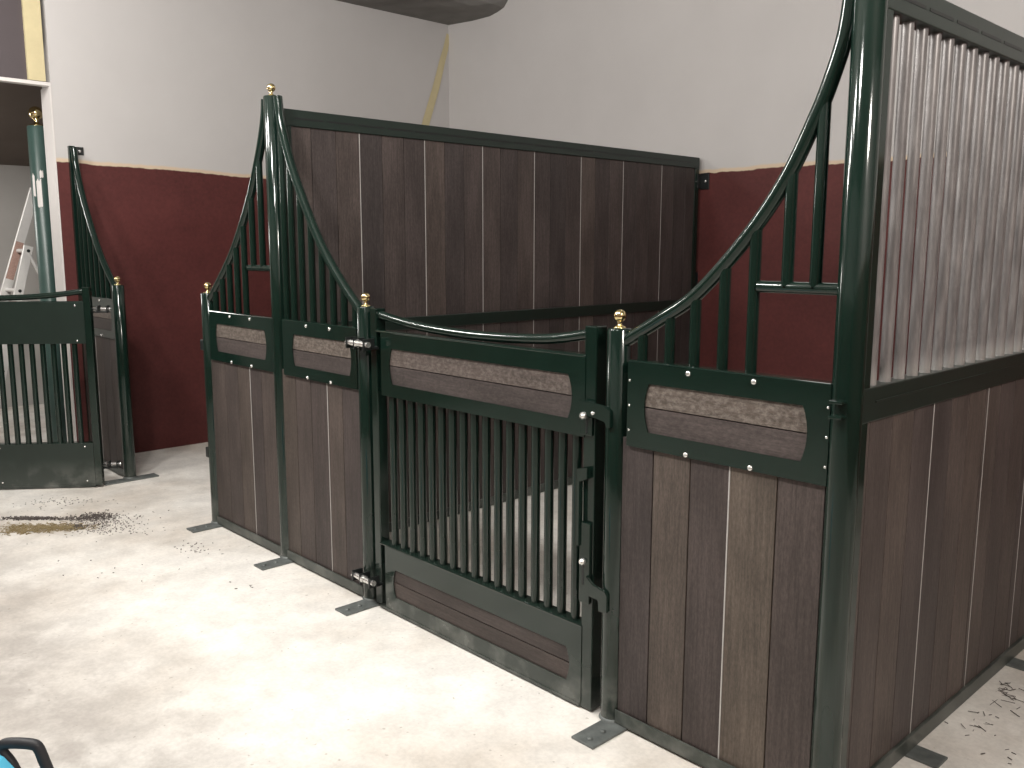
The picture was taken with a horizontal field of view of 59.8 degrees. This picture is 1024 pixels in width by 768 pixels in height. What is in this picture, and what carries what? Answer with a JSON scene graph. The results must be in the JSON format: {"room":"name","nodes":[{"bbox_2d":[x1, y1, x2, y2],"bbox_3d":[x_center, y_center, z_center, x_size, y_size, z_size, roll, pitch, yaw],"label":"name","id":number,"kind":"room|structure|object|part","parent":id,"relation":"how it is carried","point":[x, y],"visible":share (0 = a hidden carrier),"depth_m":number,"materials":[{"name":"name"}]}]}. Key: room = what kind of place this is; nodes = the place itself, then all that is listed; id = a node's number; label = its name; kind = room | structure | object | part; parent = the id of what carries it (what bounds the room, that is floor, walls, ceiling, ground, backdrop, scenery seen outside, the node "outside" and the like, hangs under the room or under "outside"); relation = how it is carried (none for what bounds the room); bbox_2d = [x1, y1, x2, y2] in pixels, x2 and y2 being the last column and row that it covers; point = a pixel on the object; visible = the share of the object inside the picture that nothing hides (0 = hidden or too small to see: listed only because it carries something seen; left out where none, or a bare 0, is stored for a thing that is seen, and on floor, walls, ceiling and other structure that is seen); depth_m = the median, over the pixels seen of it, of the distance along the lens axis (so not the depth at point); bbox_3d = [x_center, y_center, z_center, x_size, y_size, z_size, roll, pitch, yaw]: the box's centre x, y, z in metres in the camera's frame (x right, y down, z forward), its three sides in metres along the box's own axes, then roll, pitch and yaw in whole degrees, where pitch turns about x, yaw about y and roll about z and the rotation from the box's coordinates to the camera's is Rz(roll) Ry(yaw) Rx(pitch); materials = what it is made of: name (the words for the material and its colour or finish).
{"room":"horse stable","nodes":[
{"label":"horse stable","id":0,"kind":"room"},
{"bbox_2d":[0,82,42,165],"bbox_3d":[-5.288,-2.098,6.567,5.600,0.550,2.734,-8,12,-43],"label":"ceiling","id":1,"kind":"structure","parent":0,"point":[16,100],"depth_m":7.58,"materials":[{"name":"brown paint"}]},
{"bbox_2d":[0,165,43,407],"bbox_3d":[-6.222,-1.308,7.838,5.800,3.400,0.200,-8,12,-43],"label":"wall","id":2,"kind":"structure","parent":0,"point":[15,181],"depth_m":8.88,"materials":[{"name":"white paint"}]},
{"bbox_2d":[40,0,448,452],"bbox_3d":[-4.343,-1.704,5.491,10.040,4.900,0.198,-8,12,-43],"label":"wall","id":3,"kind":"structure","parent":0,"point":[161,99],"depth_m":7.07,"materials":[{"name":"paint"}]},
{"bbox_2d":[0,0,45,81],"bbox_3d":[-4.102,-2.453,5.511,2.170,0.865,0.056,-8,12,-43],"label":"window","id":4,"kind":"structure","parent":3,"relation":"in","point":[21,38],"depth_m":6.17,"materials":[{"name":"clear glass"}]},
{"bbox_3d":[-4.102,-2.455,5.511,2.170,0.860,0.056,-8,12,-43],"label":"taped frame","id":5,"kind":"part","parent":4,"relation":"part of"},
{"bbox_2d":[0,77,50,86],"bbox_3d":[-4.093,-2.014,5.588,2.198,0.025,0.074,-8,12,-43],"label":"trim","id":6,"kind":"structure","parent":3,"relation":"attached to","point":[2,79],"depth_m":6.21,"materials":[{"name":"white paint"}]},
{"bbox_2d":[41,86,76,441],"bbox_3d":[-3.344,-0.772,6.585,0.010,2.730,0.203,-8,12,-43],"label":"trim","id":7,"kind":"structure","parent":3,"relation":"attached to","point":[46,97],"depth_m":6.50,"materials":[{"name":"white paint"}]},
{"bbox_2d":[422,33,448,124],"bbox_3d":[-0.773,-2.774,8.579,0.471,1.217,0.004,-8,12,-43],"label":"tape","id":8,"kind":"object","parent":3,"relation":"attached to","point":[436,85],"visible":0.82,"depth_m":8.60,"materials":[{"name":"yellow paper"}]},
{"bbox_2d":[336,0,507,24],"bbox_3d":[-3.929,-3.273,4.810,10.040,0.791,1.000,-8,12,-43],"label":"ceiling","id":9,"kind":"structure","parent":0,"point":[448,12],"depth_m":7.98,"materials":[{"name":"grey paint"}]},
{"bbox_2d":[0,403,1023,767],"bbox_3d":[-1.941,1.117,3.675,10.500,0.120,13.200,-8,12,-43],"label":"floor","id":10,"kind":"structure","parent":0,"point":[174,667],"depth_m":3.44,"materials":[{"name":"concrete"}]},
{"bbox_2d":[0,187,37,403],"bbox_3d":[-3.950,-0.577,7.404,1.258,2.092,0.334,-8,12,-43],"label":"step ladder","id":11,"kind":"object","parent":10,"relation":"on","point":[21,253],"visible":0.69,"depth_m":7.35,"materials":[{"name":"metal"}]},
{"bbox_3d":[-4.051,-0.299,7.144,0.495,1.617,0.028,-8,12,-43],"label":"rail","id":12,"kind":"part","parent":11,"relation":"part of","materials":[{"name":"metal"}]},
{"bbox_3d":[-4.234,-0.568,7.345,0.762,2.092,0.028,-8,12,-43],"label":"rail","id":13,"kind":"part","parent":11,"relation":"part of","materials":[{"name":"metal"}]},
{"bbox_3d":[-3.652,-0.337,7.517,0.719,1.567,0.032,-8,12,-43],"label":"leg","id":14,"kind":"part","parent":11,"relation":"part of","materials":[{"name":"metal"}]},
{"bbox_2d":[0,737,53,767],"bbox_3d":[-1.478,1.107,2.287,0.564,0.322,0.206,0,9,0],"label":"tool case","id":15,"kind":"object","parent":10,"relation":"on","point":[7,759],"visible":1,"depth_m":2.35,"materials":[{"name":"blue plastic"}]},
{"bbox_2d":[27,106,66,441],"bbox_3d":[-3.562,-0.773,6.868,0.158,2.644,0.137,-8,12,-43],"label":"post","id":16,"kind":"object","parent":10,"relation":"on","point":[35,131],"visible":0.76,"depth_m":6.74,"materials":[{"name":"green metal"}]},
{"bbox_2d":[0,521,97,535],"bbox_3d":[-2.736,0.830,5.121,0.708,0.012,0.269,0,9,-1],"label":"litter","id":17,"kind":"object","parent":10,"relation":"on","point":[38,526],"visible":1,"depth_m":5.12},
{"bbox_2d":[2,497,168,535],"bbox_3d":[-2.574,0.795,5.344,1.294,0.012,0.673,5,10,27],"label":"crumbs","id":18,"kind":"object","parent":10,"relation":"on","point":[97,516],"visible":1,"depth_m":5.30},
{"bbox_2d":[67,146,123,475],"bbox_3d":[-2.919,-0.537,6.361,0.124,2.315,0.761,-8,12,-43],"label":"panel","id":19,"kind":"object","parent":10,"relation":"on","point":[93,270],"visible":0.78,"depth_m":6.36,"materials":[{"name":"green paint"}]},
{"bbox_3d":[-2.919,-1.160,6.228,0.043,1.016,0.709,-8,12,-43],"label":"arch rail","id":20,"kind":"part","parent":19,"relation":"part of","materials":[{"name":"green metal"}]},
{"bbox_3d":[-2.957,-0.479,6.331,0.004,0.272,0.694,-8,12,-43],"label":"plate","id":21,"kind":"part","parent":19,"relation":"part of","materials":[{"name":"green paint"}]},
{"bbox_3d":[-2.939,0.586,6.513,0.056,0.048,0.698,-8,12,-43],"label":"rail","id":22,"kind":"part","parent":19,"relation":"part of","materials":[{"name":"metal"}]},
{"bbox_2d":[104,276,158,485],"bbox_3d":[-2.671,-0.031,6.113,0.365,1.409,0.131,-8,12,-43],"label":"post","id":23,"kind":"object","parent":10,"relation":"on","point":[118,292],"visible":0.99,"depth_m":6.11,"materials":[{"name":"green metal"}]},
{"bbox_2d":[0,287,121,488],"bbox_3d":[-3.410,0.029,5.894,1.481,1.344,0.130,-1,9,-6],"label":"gate","id":24,"kind":"object","parent":23,"relation":"attached to","point":[28,464],"visible":1,"depth_m":5.89,"materials":[{"name":"green metal"}]},
{"bbox_3d":[-3.409,-0.579,5.767,1.221,0.085,0.036,-1,9,-6],"label":"arch rail","id":25,"kind":"part","parent":24,"relation":"part of","materials":[{"name":"green metal"}]},
{"bbox_3d":[-3.403,-0.392,5.769,1.209,0.274,0.005,-1,9,-6],"label":"plate","id":26,"kind":"part","parent":24,"relation":"part of","materials":[{"name":"green paint"}]},
{"bbox_3d":[-3.405,0.547,5.913,1.209,0.286,0.005,-1,9,-6],"label":"plate","id":27,"kind":"part","parent":24,"relation":"part of","materials":[{"name":"green paint"}]},
{"bbox_3d":[-3.409,0.691,5.964,1.210,0.012,0.064,-1,9,-6],"label":"rail","id":28,"kind":"part","parent":24,"relation":"part of","materials":[{"name":"green metal"}]},
{"bbox_3d":[-2.660,0.663,6.206,0.365,0.009,0.095,-8,12,-43],"label":"foot plate","id":29,"kind":"part","parent":23,"relation":"part of","materials":[{"name":"metal"}]},
{"bbox_2d":[58,540,252,588],"bbox_3d":[-1.922,0.906,4.632,1.497,0.008,0.601,2,9,10],"label":"chips","id":30,"kind":"object","parent":10,"relation":"on","point":[183,540],"visible":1,"depth_m":4.73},
{"bbox_2d":[186,282,222,532],"bbox_3d":[-1.727,0.123,5.121,0.365,1.409,0.157,-8,12,-43],"label":"post","id":31,"kind":"object","parent":10,"relation":"on","point":[206,305],"visible":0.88,"depth_m":5.10,"materials":[{"name":"green metal"}]},
{"bbox_3d":[-1.706,0.818,5.205,0.365,0.009,0.095,-8,12,-43],"label":"foot plate","id":32,"kind":"part","parent":31,"relation":"part of","materials":[{"name":"metal"}]},
{"bbox_2d":[207,99,280,554],"bbox_3d":[-1.451,-0.290,4.775,0.064,2.311,0.765,-8,12,-43],"label":"panel","id":33,"kind":"object","parent":10,"relation":"on","point":[241,344],"visible":0.82,"depth_m":4.78,"materials":[{"name":"green paint"}]},
{"bbox_3d":[-1.450,-0.929,4.683,0.043,1.020,0.754,-8,12,-43],"label":"arch rail","id":34,"kind":"part","parent":33,"relation":"part of","materials":[{"name":"green metal"}]},
{"bbox_3d":[-1.453,-0.234,4.750,0.004,0.272,0.719,-8,12,-43],"label":"plate","id":35,"kind":"part","parent":33,"relation":"part of","materials":[{"name":"green paint"}]},
{"bbox_3d":[-1.445,0.829,4.944,0.056,0.048,0.743,-8,12,-43],"label":"rail","id":36,"kind":"part","parent":33,"relation":"part of","materials":[{"name":"green metal"}]},
{"bbox_2d":[254,83,292,570],"bbox_3d":[-1.206,-0.262,4.412,0.241,2.386,0.131,-8,12,-43],"label":"post","id":37,"kind":"object","parent":10,"relation":"on","point":[270,125],"visible":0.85,"depth_m":4.42,"materials":[{"name":"green metal"}]},
{"bbox_3d":[-1.198,0.915,4.577,0.235,0.009,0.095,-8,12,-43],"label":"foot plate","id":38,"kind":"part","parent":37,"relation":"part of","materials":[{"name":"metal"}]},
{"bbox_2d":[273,95,363,595],"bbox_3d":[-0.900,-0.201,4.197,0.064,2.311,0.714,-8,12,-43],"label":"panel","id":39,"kind":"object","parent":10,"relation":"on","point":[320,374],"visible":0.94,"depth_m":4.24,"materials":[{"name":"green paint"}]},
{"bbox_3d":[-0.895,-0.841,4.099,0.043,1.016,0.709,-8,12,-43],"label":"arch rail","id":40,"kind":"part","parent":39,"relation":"part of","materials":[{"name":"green metal"}]},
{"bbox_3d":[-0.910,-0.146,4.180,0.004,0.272,0.653,-8,12,-43],"label":"plate","id":41,"kind":"part","parent":39,"relation":"part of","materials":[{"name":"green paint"}]},
{"bbox_3d":[-0.905,0.917,4.377,0.056,0.048,0.696,-8,12,-43],"label":"rail","id":42,"kind":"part","parent":39,"relation":"part of","materials":[{"name":"green paint"}]},
{"bbox_2d":[335,293,380,615],"bbox_3d":[-0.638,0.300,3.978,0.365,1.409,0.131,-8,12,-43],"label":"post","id":43,"kind":"object","parent":10,"relation":"on","point":[369,601],"visible":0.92,"depth_m":3.97,"materials":[{"name":"green metal"}]},
{"bbox_3d":[-0.627,0.994,4.071,0.365,0.009,0.095,-8,12,-43],"label":"foot plate","id":44,"kind":"part","parent":43,"relation":"part of","materials":[{"name":"metal"}]},
{"bbox_2d":[345,308,611,710],"bbox_3d":[-0.178,0.405,3.469,0.130,1.344,1.481,-8,12,-43],"label":"gate","id":45,"kind":"object","parent":43,"relation":"attached to","point":[557,650],"visible":1,"depth_m":3.39,"materials":[{"name":"green metal"}]},
{"bbox_3d":[-0.157,1.060,3.590,0.064,0.012,1.210,-8,12,-43],"label":"rail","id":46,"kind":"part","parent":45,"relation":"part of","materials":[{"name":"green paint"}]},
{"bbox_3d":[-0.151,-0.210,3.395,0.036,0.085,1.221,-8,12,-43],"label":"arch rail","id":47,"kind":"part","parent":45,"relation":"part of","materials":[{"name":"green metal"}]},
{"bbox_3d":[-0.158,-0.023,3.390,0.004,0.274,1.172,-8,12,-43],"label":"plate","id":48,"kind":"part","parent":45,"relation":"part of","materials":[{"name":"green paint"}]},
{"bbox_3d":[-0.159,0.918,3.534,0.004,0.290,1.172,-8,12,-43],"label":"plate","id":49,"kind":"part","parent":45,"relation":"part of","materials":[{"name":"green paint"}]},
{"bbox_3d":[0.236,0.605,3.028,0.016,0.024,0.025,-8,12,-43],"label":"round knob","id":50,"kind":"part","parent":45,"relation":"part of","materials":[{"name":"metal"}]},
{"bbox_3d":[0.233,0.105,2.945,0.016,0.024,0.025,-8,12,-43],"label":"round knob","id":51,"kind":"part","parent":45,"relation":"part of","materials":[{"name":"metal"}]},
{"bbox_3d":[0.250,0.610,3.035,0.012,0.285,0.046,-8,12,-43],"label":"slide plate","id":52,"kind":"part","parent":45,"relation":"part of","materials":[{"name":"green paint"}]},
{"bbox_3d":[0.250,0.114,2.965,0.006,0.115,0.052,-8,12,-43],"label":"latch plate","id":53,"kind":"part","parent":45,"relation":"part of","materials":[{"name":"green paint"}]},
{"bbox_3d":[0.272,0.099,2.918,0.010,0.079,0.140,-8,12,-43],"label":"latch arm","id":54,"kind":"part","parent":45,"relation":"part of","materials":[{"name":"green paint"}]},
{"bbox_2d":[284,108,709,531],"bbox_3d":[0.152,-0.401,5.686,3.495,2.267,0.155,-8,12,-43],"label":"wall","id":55,"kind":"structure","parent":10,"relation":"on","point":[440,226],"depth_m":5.40,"materials":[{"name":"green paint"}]},
{"bbox_3d":[0.119,0.694,5.848,3.438,0.054,0.056,-8,12,-43],"label":"rail","id":56,"kind":"part","parent":55,"relation":"part of","materials":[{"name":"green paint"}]},
{"bbox_3d":[0.130,-1.481,5.522,3.456,0.081,0.054,-8,12,-43],"label":"rail","id":57,"kind":"part","parent":55,"relation":"part of","materials":[{"name":"green metal"}]},
{"bbox_3d":[0.151,-0.445,5.681,3.385,0.069,0.032,-8,12,-43],"label":"rail","id":58,"kind":"part","parent":55,"relation":"part of","materials":[{"name":"green metal"}]},
{"bbox_3d":[1.409,-1.525,6.700,0.050,0.100,0.008,-8,12,-43],"label":"tab arm","id":59,"kind":"part","parent":55,"relation":"part of","materials":[{"name":"black metal"}]},
{"bbox_2d":[571,309,631,749],"bbox_3d":[0.350,0.460,2.940,0.365,1.409,0.131,-8,12,-43],"label":"post","id":60,"kind":"object","parent":10,"relation":"on","point":[619,354],"visible":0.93,"depth_m":2.93,"materials":[{"name":"green metal"}]},
{"bbox_3d":[0.361,1.154,3.033,0.365,0.009,0.095,-8,12,-43],"label":"foot plate","id":61,"kind":"part","parent":60,"relation":"part of","materials":[{"name":"metal"}]},
{"bbox_2d":[614,0,853,767],"bbox_3d":[0.607,0.045,2.613,0.064,2.309,0.730,-8,12,-43],"label":"panel","id":62,"kind":"object","parent":10,"relation":"on","point":[724,473],"visible":0.96,"depth_m":2.62,"materials":[{"name":"green paint"}]},
{"bbox_3d":[0.610,1.163,2.785,0.056,0.048,0.706,-8,12,-43],"label":"rail","id":63,"kind":"part","parent":62,"relation":"part of","materials":[{"name":"green metal"}]},
{"bbox_3d":[0.602,0.100,2.591,0.004,0.272,0.682,-8,12,-43],"label":"plate","id":64,"kind":"part","parent":62,"relation":"part of","materials":[{"name":"green paint"}]},
{"bbox_3d":[0.611,-0.589,2.519,0.043,1.026,0.730,-8,12,-43],"label":"arch rail","id":65,"kind":"part","parent":62,"relation":"part of","materials":[{"name":"green metal"}]},
{"bbox_2d":[810,0,888,767],"bbox_3d":[0.836,0.070,2.267,0.241,2.386,0.131,-8,12,-43],"label":"post","id":66,"kind":"object","parent":10,"relation":"on","point":[869,21],"visible":1,"depth_m":2.29,"materials":[{"name":"green metal"}]},
{"bbox_2d":[841,0,1023,767],"bbox_3d":[2.197,-0.061,3.513,3.460,2.273,0.153,-8,12,-43],"label":"wall","id":67,"kind":"structure","parent":10,"relation":"on","point":[937,611],"depth_m":2.74,"materials":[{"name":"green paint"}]},
{"bbox_3d":[1.304,1.184,2.850,0.085,0.008,0.145,-8,12,-43],"label":"foot plate","id":68,"kind":"part","parent":67,"relation":"part of","materials":[{"name":"metal"}]},
{"bbox_3d":[2.158,-0.117,3.534,3.438,0.096,0.054,-8,12,-43],"label":"rail","id":69,"kind":"part","parent":67,"relation":"part of","materials":[{"name":"green metal"}]},
{"bbox_3d":[2.156,1.025,3.709,3.438,0.054,0.056,-8,12,-43],"label":"rail","id":70,"kind":"part","parent":67,"relation":"part of","materials":[{"name":"green paint"}]},
{"bbox_3d":[2.166,-1.150,3.382,3.456,0.081,0.054,-8,12,-43],"label":"rail","id":71,"kind":"part","parent":67,"relation":"part of","materials":[{"name":"metal"}]},
{"bbox_3d":[1.970,1.091,3.470,0.085,0.008,0.145,-8,12,-43],"label":"foot plate","id":72,"kind":"part","parent":67,"relation":"part of","materials":[{"name":"metal"}]},
{"bbox_2d":[944,681,1023,763],"bbox_3d":[1.610,1.164,2.988,0.367,0.012,0.803,3,9,20],"label":"dry twigs","id":73,"kind":"object","parent":10,"relation":"on","point":[1002,690],"visible":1,"depth_m":3.18,"materials":[{"name":"brown wood"}]},
{"bbox_2d":[448,0,1023,380],"bbox_3d":[2.722,-1.687,5.456,0.200,4.900,9.998,-8,12,-43],"label":"wall","id":74,"kind":"structure","parent":0,"point":[733,86],"depth_m":6.61,"materials":[{"name":"paint"}]}
]}

